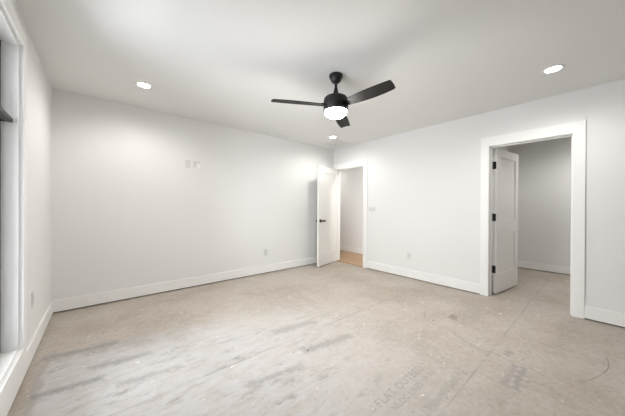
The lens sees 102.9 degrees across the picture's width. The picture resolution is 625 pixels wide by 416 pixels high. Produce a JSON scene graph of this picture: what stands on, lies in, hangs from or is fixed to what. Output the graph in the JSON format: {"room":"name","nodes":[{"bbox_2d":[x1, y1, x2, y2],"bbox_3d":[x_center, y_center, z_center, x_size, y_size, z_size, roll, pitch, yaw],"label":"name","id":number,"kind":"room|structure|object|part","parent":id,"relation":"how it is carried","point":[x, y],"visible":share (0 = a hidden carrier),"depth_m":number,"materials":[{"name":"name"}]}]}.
{"room":"empty bedroom","nodes":[
{"label":"empty bedroom","id":0,"kind":"room"},
{"bbox_2d":[11,0,51,346],"bbox_3d":[-0.827,-0.059,0.207,0.160,2.508,6.588,0,0,-40],"label":"wall","id":1,"kind":"structure","parent":0,"point":[39,90],"depth_m":2.15,"materials":[{"name":"paint"}]},
{"bbox_2d":[0,0,26,410],"bbox_3d":[-1.681,-0.064,1.231,0.186,2.215,1.147,0,0,-40],"label":"window","id":2,"kind":"structure","parent":1,"relation":"in","point":[13,39],"depth_m":1.62,"materials":[{"name":"paint"}]},
{"bbox_3d":[-1.705,-0.064,1.211,0.053,2.005,0.955,0,0,-40],"label":"frame","id":3,"kind":"part","parent":2,"relation":"part of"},
{"bbox_2d":[0,301,52,415],"bbox_3d":[-0.766,1.116,0.268,0.015,0.131,6.558,0,0,-40],"label":"baseboard","id":4,"kind":"structure","parent":1,"relation":"attached to","point":[32,347],"depth_m":1.85,"materials":[{"name":"paint"}]},
{"bbox_2d":[31,291,33,307],"bbox_3d":[-2.238,0.731,1.994,0.009,0.116,0.072,0,0,-40],"label":"wall outlet","id":5,"kind":"object","parent":1,"relation":"attached to","point":[32,293],"visible":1,"depth_m":1.97,"materials":[{"name":"plastic"}]},
{"bbox_2d":[51,88,332,312],"bbox_3d":[-1.316,-0.072,4.196,4.586,2.508,0.120,0,0,-40],"label":"wall","id":6,"kind":"structure","parent":0,"point":[128,211],"depth_m":3.47,"materials":[{"name":"paint"}]},
{"bbox_3d":[-1.322,1.175,4.199,4.586,0.014,0.080,0,0,-40],"label":"sill plate","id":7,"kind":"part","parent":6,"relation":"part of","materials":[{"name":"white wood"}]},
{"bbox_2d":[53,257,316,312],"bbox_3d":[-1.218,1.103,4.198,4.391,0.131,0.015,0,0,-40],"label":"baseboard","id":8,"kind":"structure","parent":6,"relation":"attached to","point":[104,297],"depth_m":3.47,"materials":[{"name":"paint"}]},
{"bbox_2d":[185,160,190,167],"bbox_3d":[-1.834,-0.648,3.666,0.072,0.116,0.009,0,0,-40],"label":"wall outlet","id":9,"kind":"object","parent":6,"relation":"attached to","point":[187,162],"visible":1,"depth_m":3.66,"materials":[{"name":"plastic"}]},
{"bbox_2d":[192,160,200,168],"bbox_3d":[-1.738,-0.657,3.737,0.112,0.116,0.024,0,0,-40],"label":"plate","id":10,"kind":"object","parent":6,"relation":"attached to","point":[196,164],"visible":1,"depth_m":3.74,"materials":[{"name":"white plastic"}]},
{"bbox_2d":[7,250,624,415],"bbox_3d":[1.309,1.222,3.067,7.125,0.072,8.480,0,0,-40],"label":"floor","id":11,"kind":"structure","parent":0,"point":[336,338],"depth_m":2.06,"materials":[{"name":"grey concrete"}]},
{"bbox_2d":[16,0,624,149],"bbox_3d":[1.322,-1.360,3.060,7.125,0.100,8.480,0,0,-40],"label":"ceiling","id":12,"kind":"structure","parent":0,"point":[220,62],"depth_m":2.14,"materials":[{"name":"paint"}]},
{"bbox_2d":[135,81,152,88],"bbox_3d":[-1.817,-1.321,2.684,0.160,0.006,0.160,0,0,-40],"label":"recessed light","id":13,"kind":"object","parent":12,"relation":"in","point":[145,85],"visible":1,"depth_m":2.68,"materials":[{"name":"white plastic"}]},
{"bbox_2d":[271,72,394,127],"bbox_3d":[0.307,-1.103,2.362,1.129,0.420,1.009,0,0,-40],"label":"ceiling fan","id":14,"kind":"object","parent":12,"relation":"hanging from","point":[335,104],"visible":1,"depth_m":2.36,"materials":[{"name":"black metal"}]},
{"bbox_3d":[-0.126,-1.007,2.374,0.525,0.014,0.133,-1,12,-14],"label":"fan blade","id":15,"kind":"part","parent":14,"relation":"part of","materials":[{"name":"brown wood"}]},
{"bbox_3d":[0.331,-1.006,2.818,0.133,0.014,0.525,-12,-4,16],"label":"fan blade","id":16,"kind":"part","parent":14,"relation":"part of","materials":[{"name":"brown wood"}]},
{"bbox_3d":[0.480,-1.003,2.194,0.133,0.014,0.525,16,-10,-42],"label":"fan blade","id":17,"kind":"part","parent":14,"relation":"part of","materials":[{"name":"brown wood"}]},
{"bbox_2d":[325,140,351,146],"bbox_3d":[0.524,-1.314,5.080,0.390,0.012,0.390,0,0,-40],"label":"ceiling vent","id":18,"kind":"object","parent":12,"relation":"in","point":[336,143],"visible":1,"depth_m":5.06,"materials":[{"name":"white plastic"}]},
{"bbox_2d":[542,64,564,73],"bbox_3d":[2.257,-1.300,2.335,0.160,0.006,0.160,0,0,-40],"label":"recessed light","id":19,"kind":"object","parent":12,"relation":"in","point":[554,68],"visible":1,"depth_m":2.33,"materials":[{"name":"white plastic"}]},
{"bbox_2d":[340,167,362,248],"bbox_3d":[1.654,-0.063,6.017,0.120,2.508,4.180,0,0,-40],"label":"wall","id":20,"kind":"structure","parent":0,"point":[351,180],"depth_m":6.64,"materials":[{"name":"paint"}]},
{"bbox_2d":[340,245,362,253],"bbox_3d":[1.597,1.112,5.977,0.015,0.133,4.180,0,0,-40],"label":"baseboard","id":21,"kind":"structure","parent":20,"relation":"attached to","point":[344,248],"depth_m":6.62,"materials":[{"name":"paint"}]},
{"bbox_2d":[333,79,624,327],"bbox_3d":[2.128,-0.054,3.781,0.120,2.508,8.200,0,0,-40],"label":"wall","id":22,"kind":"structure","parent":0,"point":[424,184],"depth_m":3.59,"materials":[{"name":"paint"}]},
{"bbox_2d":[316,166,362,266],"bbox_3d":[0.542,0.157,5.077,0.855,2.037,0.803,0,0,-40],"label":"door","id":23,"kind":"structure","parent":22,"relation":"in","point":[328,179],"depth_m":5.24,"materials":[{"name":"paint"}]},
{"bbox_2d":[333,159,367,267],"bbox_3d":[0.770,0.107,5.268,0.019,2.157,0.950,0,0,-40],"label":"trim","id":24,"kind":"structure","parent":22,"relation":"attached to","point":[364,162],"depth_m":4.95,"materials":[{"name":"paint"}]},
{"bbox_2d":[369,206,375,211],"bbox_3d":[1.153,0.022,4.824,0.012,0.116,0.163,0,0,-40],"label":"light switch","id":25,"kind":"object","parent":22,"relation":"attached to","point":[371,208],"visible":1,"depth_m":4.81,"materials":[{"name":"white plastic"}]},
{"bbox_2d":[367,261,479,293],"bbox_3d":[1.696,1.117,4.180,0.015,0.131,1.925,0,0,-40],"label":"baseboard","id":26,"kind":"structure","parent":22,"relation":"attached to","point":[454,283],"depth_m":3.98,"materials":[{"name":"paint"}]},
{"bbox_2d":[488,134,572,315],"bbox_3d":[2.987,0.179,3.367,0.894,2.048,0.813,0,0,-40],"label":"door","id":27,"kind":"structure","parent":22,"relation":"in","point":[504,217],"depth_m":3.55,"materials":[{"name":"paint"}]},
{"bbox_2d":[480,120,585,318],"bbox_3d":[2.640,0.122,3.071,0.019,2.157,0.977,0,0,-40],"label":"trim","id":28,"kind":"structure","parent":22,"relation":"attached to","point":[578,128],"depth_m":2.77,"materials":[{"name":"paint"}]},
{"bbox_2d":[584,306,624,326],"bbox_3d":[3.836,1.134,1.667,0.015,0.131,2.723,0,0,-40],"label":"baseboard","id":29,"kind":"structure","parent":22,"relation":"attached to","point":[610,317],"depth_m":2.59,"materials":[{"name":"paint"}]},
{"bbox_2d":[492,146,508,264],"bbox_3d":[3.185,-0.051,4.497,2.419,2.508,0.120,0,0,-40],"label":"wall","id":30,"kind":"structure","parent":0,"point":[506,148],"depth_m":4.46,"materials":[{"name":"paint"}]},
{"bbox_2d":[509,137,571,274],"bbox_3d":[4.715,-0.044,4.473,0.120,2.508,1.900,0,0,-40],"label":"wall","id":31,"kind":"structure","parent":0,"point":[544,167],"depth_m":4.72,"materials":[{"name":"paint"}]},
{"bbox_2d":[518,261,570,274],"bbox_3d":[4.658,1.130,4.433,0.015,0.131,1.900,0,0,-40],"label":"baseboard","id":32,"kind":"structure","parent":31,"relation":"attached to","point":[523,264],"depth_m":4.72,"materials":[{"name":"paint"}]}
]}

